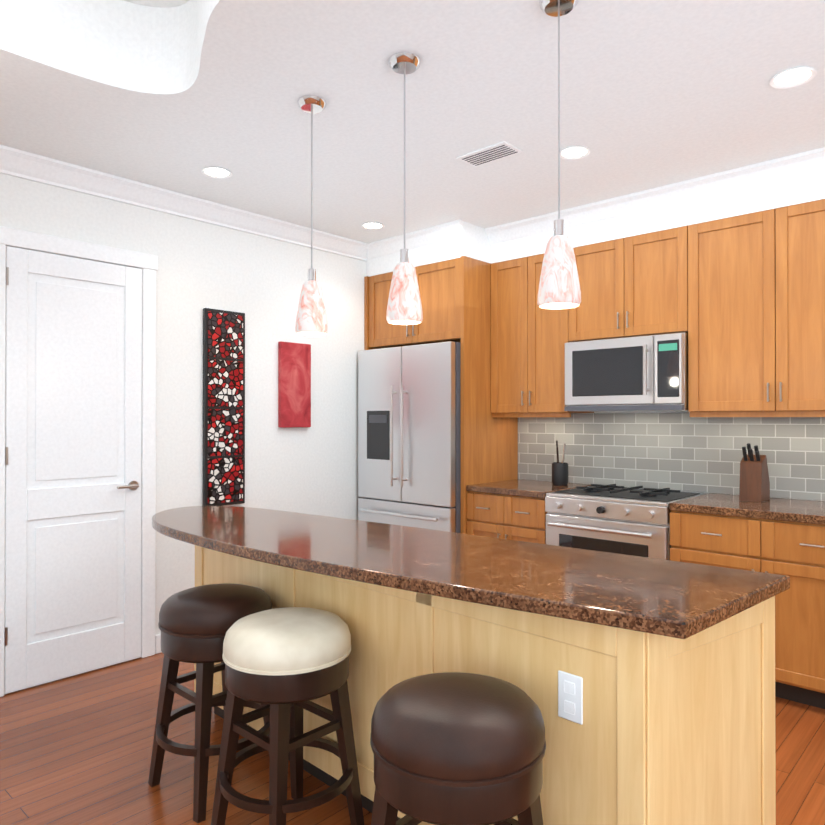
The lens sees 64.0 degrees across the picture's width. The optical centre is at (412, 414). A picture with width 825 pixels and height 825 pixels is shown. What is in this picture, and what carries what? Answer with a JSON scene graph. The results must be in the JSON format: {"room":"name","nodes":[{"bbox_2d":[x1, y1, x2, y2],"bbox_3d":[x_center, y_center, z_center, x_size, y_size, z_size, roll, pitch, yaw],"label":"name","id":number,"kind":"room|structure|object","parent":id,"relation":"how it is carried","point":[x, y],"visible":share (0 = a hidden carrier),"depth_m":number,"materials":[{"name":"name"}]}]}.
{"room":"kitchen","nodes":[
{"label":"kitchen","id":0,"kind":"room"},
{"bbox_2d":[123,0,188,6],"bbox_3d":[-0.385,-1.746,0.361,6.690,0.100,8.610,0,0,43],"label":"ceiling","id":1,"kind":"structure","parent":0,"point":[163,3],"depth_m":2.69,"materials":[{"name":"paint"}]},
{"bbox_2d":[0,173,365,693],"bbox_3d":[-2.765,-0.144,2.618,0.120,3.080,8.490,0,0,43],"label":"wall","id":2,"kind":"structure","parent":0,"point":[258,280],"depth_m":4.32,"materials":[{"name":"paint"}]},
{"bbox_2d":[0,226,157,696],"bbox_3d":[-1.782,0.231,3.539,0.075,2.340,0.880,0,0,43],"label":"door","id":3,"kind":"structure","parent":2,"relation":"in","point":[77,451],"depth_m":3.54,"materials":[{"name":"paint"}]},
{"bbox_2d":[155,634,161,653],"bbox_3d":[-3.018,1.339,2.232,0.015,0.110,7.588,0,0,43],"label":"baseboard","id":4,"kind":"structure","parent":2,"relation":"attached to","point":[157,643],"depth_m":3.88,"materials":[{"name":"paint"}]},
{"bbox_2d":[0,145,367,260],"bbox_3d":[-2.727,-1.268,2.508,0.090,0.110,8.366,0,0,43],"label":"crown molding","id":5,"kind":"structure","parent":2,"relation":"attached to","point":[14,162],"depth_m":3.87,"materials":[{"name":"paint"}]},
{"bbox_2d":[203,308,244,505],"bbox_3d":[-1.197,-0.045,4.205,0.038,1.240,0.290,0,0,43],"label":"picture","id":6,"kind":"object","parent":2,"relation":"attached to","point":[223,407],"visible":0.9,"depth_m":4.18,"materials":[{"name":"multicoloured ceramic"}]},
{"bbox_2d":[278,341,310,427],"bbox_3d":[-0.823,-0.208,4.616,0.035,0.590,0.260,0,0,43],"label":"picture","id":7,"kind":"object","parent":2,"relation":"attached to","point":[294,384],"visible":0.96,"depth_m":4.59},
{"bbox_2d":[0,653,824,824],"bbox_3d":[-0.385,1.433,0.343,6.750,0.100,8.670,0,0,43],"label":"floor","id":8,"kind":"structure","parent":0,"point":[75,749],"depth_m":2.65,"materials":[{"name":"brown wood"}]},
{"bbox_2d":[148,583,271,822],"bbox_3d":[-0.743,1.033,2.506,0.432,0.731,0.432,0,0,43],"label":"bar stool","id":9,"kind":"object","parent":8,"relation":"on","point":[195,624],"visible":0.81,"depth_m":2.35,"materials":[{"name":"leather"}]},
{"bbox_2d":[211,607,363,824],"bbox_3d":[-0.410,1.031,2.174,0.432,0.731,0.432,0,0,43],"label":"bar stool","id":10,"kind":"object","parent":8,"relation":"on","point":[287,664],"visible":0.98,"depth_m":2.05,"materials":[{"name":"brown wood"}]},
{"bbox_2d":[358,341,460,532],"bbox_3d":[0.145,0.459,4.964,0.912,1.900,0.792,0,0,43],"label":"refrigerator","id":11,"kind":"object","parent":8,"relation":"on","point":[409,436],"visible":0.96,"depth_m":4.64,"materials":[{"name":"grey metal"}]},
{"bbox_2d":[370,672,545,824],"bbox_3d":[0.107,1.028,1.576,0.432,0.731,0.432,0,0,43],"label":"bar stool","id":12,"kind":"object","parent":8,"relation":"on","point":[454,748],"visible":1,"depth_m":1.43,"materials":[{"name":"leather"}]},
{"bbox_2d":[194,546,775,824],"bbox_3d":[-0.011,0.950,2.471,2.328,0.890,0.623,0,0,43],"label":"kitchen island","id":13,"kind":"object","parent":8,"relation":"on","point":[646,685],"depth_m":1.76,"materials":[{"name":"wood"}]},
{"bbox_2d":[152,506,789,673],"bbox_3d":[-0.172,0.485,2.494,2.658,0.040,0.828,0,0,43],"label":"island countertop","id":14,"kind":"structure","parent":13,"relation":"on","point":[669,614],"depth_m":1.92,"materials":[{"name":"brown stone"}]},
{"bbox_2d":[464,488,546,543],"bbox_3d":[0.805,0.961,4.501,0.613,0.890,0.633,0,0,43],"label":"base cabinet","id":15,"kind":"object","parent":8,"relation":"on","point":[503,515],"depth_m":4.26,"materials":[{"name":"brown wood"}]},
{"bbox_2d":[464,480,590,495],"bbox_3d":[0.803,0.496,4.502,0.613,0.040,0.637,0,0,43],"label":"countertop","id":16,"kind":"structure","parent":15,"relation":"on","point":[525,487],"depth_m":4.39,"materials":[{"name":"brown stone"}]},
{"bbox_2d":[552,441,567,485],"bbox_3d":[1.002,0.325,4.485,0.112,0.301,0.112,0,0,43],"label":"utensil crock","id":17,"kind":"object","parent":16,"relation":"on","point":[559,473],"visible":1,"depth_m":4.44,"materials":[{"name":"black ceramic"}]},
{"bbox_2d":[545,484,704,559],"bbox_3d":[1.284,0.926,4.005,0.752,0.956,0.714,0,0,43],"label":"range","id":18,"kind":"object","parent":8,"relation":"on","point":[614,518],"visible":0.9,"depth_m":3.79,"materials":[{"name":"silver metal"}]},
{"bbox_2d":[669,508,824,708],"bbox_3d":[1.945,0.955,3.453,0.956,0.890,0.633,0,0,43],"label":"base cabinet","id":19,"kind":"object","parent":8,"relation":"on","point":[779,536],"depth_m":3.18,"materials":[{"name":"brown wood"}]},
{"bbox_2d":[669,493,824,519],"bbox_3d":[3.096,0.484,2.396,4.085,0.040,0.637,0,0,43],"label":"countertop","id":20,"kind":"structure","parent":19,"relation":"on","point":[710,502],"depth_m":3.43,"materials":[{"name":"brown stone"}]},
{"bbox_2d":[739,443,769,501],"bbox_3d":[1.891,0.313,3.648,0.110,0.315,0.171,0,0,43],"label":"knife block","id":21,"kind":"object","parent":20,"relation":"on","point":[754,482],"visible":1,"depth_m":3.60,"materials":[{"name":"brown wood"}]},
{"bbox_2d":[0,0,824,242],"bbox_3d":[-0.385,-1.516,0.359,6.448,0.359,8.368,0,0,43],"label":"ceiling","id":22,"kind":"structure","parent":0,"point":[653,94],"depth_m":2.76,"materials":[{"name":"paint"}]},
{"bbox_2d":[201,166,232,178],"bbox_3d":[-1.061,-1.314,3.578,0.164,0.008,0.164,0,0,43],"label":"recessed light","id":23,"kind":"object","parent":22,"relation":"in","point":[217,172],"visible":0.98,"depth_m":3.58,"materials":[{"name":"paint"}]},
{"bbox_2d":[295,95,327,335],"bbox_3d":[-0.425,-0.833,2.788,0.136,0.980,0.136,0,0,43],"label":"pendant light","id":24,"kind":"object","parent":22,"relation":"hanging from","point":[311,319],"visible":0.98,"depth_m":2.75,"materials":[{"name":"white glass"}]},
{"bbox_2d":[361,222,384,229],"bbox_3d":[-0.275,-1.308,4.567,0.164,0.008,0.164,0,0,43],"label":"recessed light","id":25,"kind":"object","parent":22,"relation":"in","point":[372,225],"visible":1,"depth_m":4.56,"materials":[{"name":"paint"}]},
{"bbox_2d":[386,52,422,324],"bbox_3d":[-0.029,-0.835,2.466,0.136,0.980,0.136,0,0,43],"label":"pendant light","id":26,"kind":"object","parent":22,"relation":"hanging from","point":[404,306],"visible":1,"depth_m":2.42,"materials":[{"name":"white glass"}]},
{"bbox_2d":[456,141,522,166],"bbox_3d":[0.386,-1.315,3.335,0.300,0.009,0.160,0,0,43],"label":"ceiling vent","id":27,"kind":"object","parent":22,"relation":"in","point":[492,153],"visible":1,"depth_m":3.32,"materials":[{"name":"metal"}]},
{"bbox_2d":[537,0,580,308],"bbox_3d":[0.467,-0.837,2.105,0.136,0.980,0.136,0,0,43],"label":"pendant light","id":28,"kind":"object","parent":22,"relation":"hanging from","point":[559,285],"visible":0.98,"depth_m":2.07,"materials":[{"name":"white glass"}]},
{"bbox_2d":[560,146,590,159],"bbox_3d":[0.812,-1.315,3.311,0.164,0.008,0.164,0,0,43],"label":"recessed light","id":29,"kind":"object","parent":22,"relation":"in","point":[573,152],"visible":0.96,"depth_m":3.31,"materials":[{"name":"paint"}]},
{"bbox_2d":[769,66,816,88],"bbox_3d":[1.487,-1.319,2.583,0.164,0.008,0.164,0,0,43],"label":"recessed light","id":30,"kind":"object","parent":22,"relation":"in","point":[793,77],"visible":0.98,"depth_m":2.58,"materials":[{"name":"paint"}]},
{"bbox_2d":[525,411,813,500],"bbox_3d":[2.530,-0.139,3.438,6.570,3.080,0.120,0,0,43],"label":"wall","id":31,"kind":"structure","parent":0,"point":[653,412],"depth_m":4.27,"materials":[{"name":"paint"}]},
{"bbox_2d":[369,257,460,348],"bbox_3d":[0.214,-0.797,5.046,0.918,0.555,0.643,0,0,43],"label":"upper cabinet","id":32,"kind":"object","parent":31,"relation":"attached to","point":[439,283],"depth_m":4.72,"materials":[{"name":"brown wood"}]},
{"bbox_2d":[491,247,593,414],"bbox_3d":[0.921,-0.545,4.592,0.673,1.065,0.353,0,0,43],"label":"upper cabinet","id":33,"kind":"object","parent":31,"relation":"attached to","point":[528,340],"depth_m":4.49,"materials":[{"name":"brown wood"}]},
{"bbox_2d":[577,225,688,341],"bbox_3d":[1.407,-0.777,4.148,0.760,0.605,0.353,0,0,43],"label":"upper cabinet","id":34,"kind":"object","parent":31,"relation":"attached to","point":[638,285],"depth_m":3.98,"materials":[{"name":"brown wood"}]},
{"bbox_2d":[564,332,687,411],"bbox_3d":[1.368,-0.246,4.103,0.752,0.440,0.467,0,0,43],"label":"over-the-range microwave","id":35,"kind":"object","parent":34,"relation":"attached to","point":[644,373],"visible":0.96,"depth_m":3.93,"materials":[{"name":"silver metal"}]},
{"bbox_2d":[518,413,824,500],"bbox_3d":[2.802,0.224,3.095,5.462,0.487,0.008,0,0,43],"label":"backsplash","id":36,"kind":"structure","parent":31,"relation":"attached to","point":[680,451],"depth_m":4.15,"materials":[{"name":"tile"}]},
{"bbox_2d":[688,199,824,414],"bbox_3d":[2.018,-0.551,3.585,1.016,1.065,0.353,0,0,43],"label":"upper cabinet","id":37,"kind":"object","parent":31,"relation":"attached to","point":[740,300],"depth_m":3.52,"materials":[{"name":"brown wood"}]},
{"bbox_2d":[366,147,824,276],"bbox_3d":[2.188,-1.203,3.160,6.444,0.234,0.660,0,0,43],"label":"soffit","id":38,"kind":"structure","parent":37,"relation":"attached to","point":[795,179],"depth_m":3.98,"materials":[{"name":"paint"}]}
]}

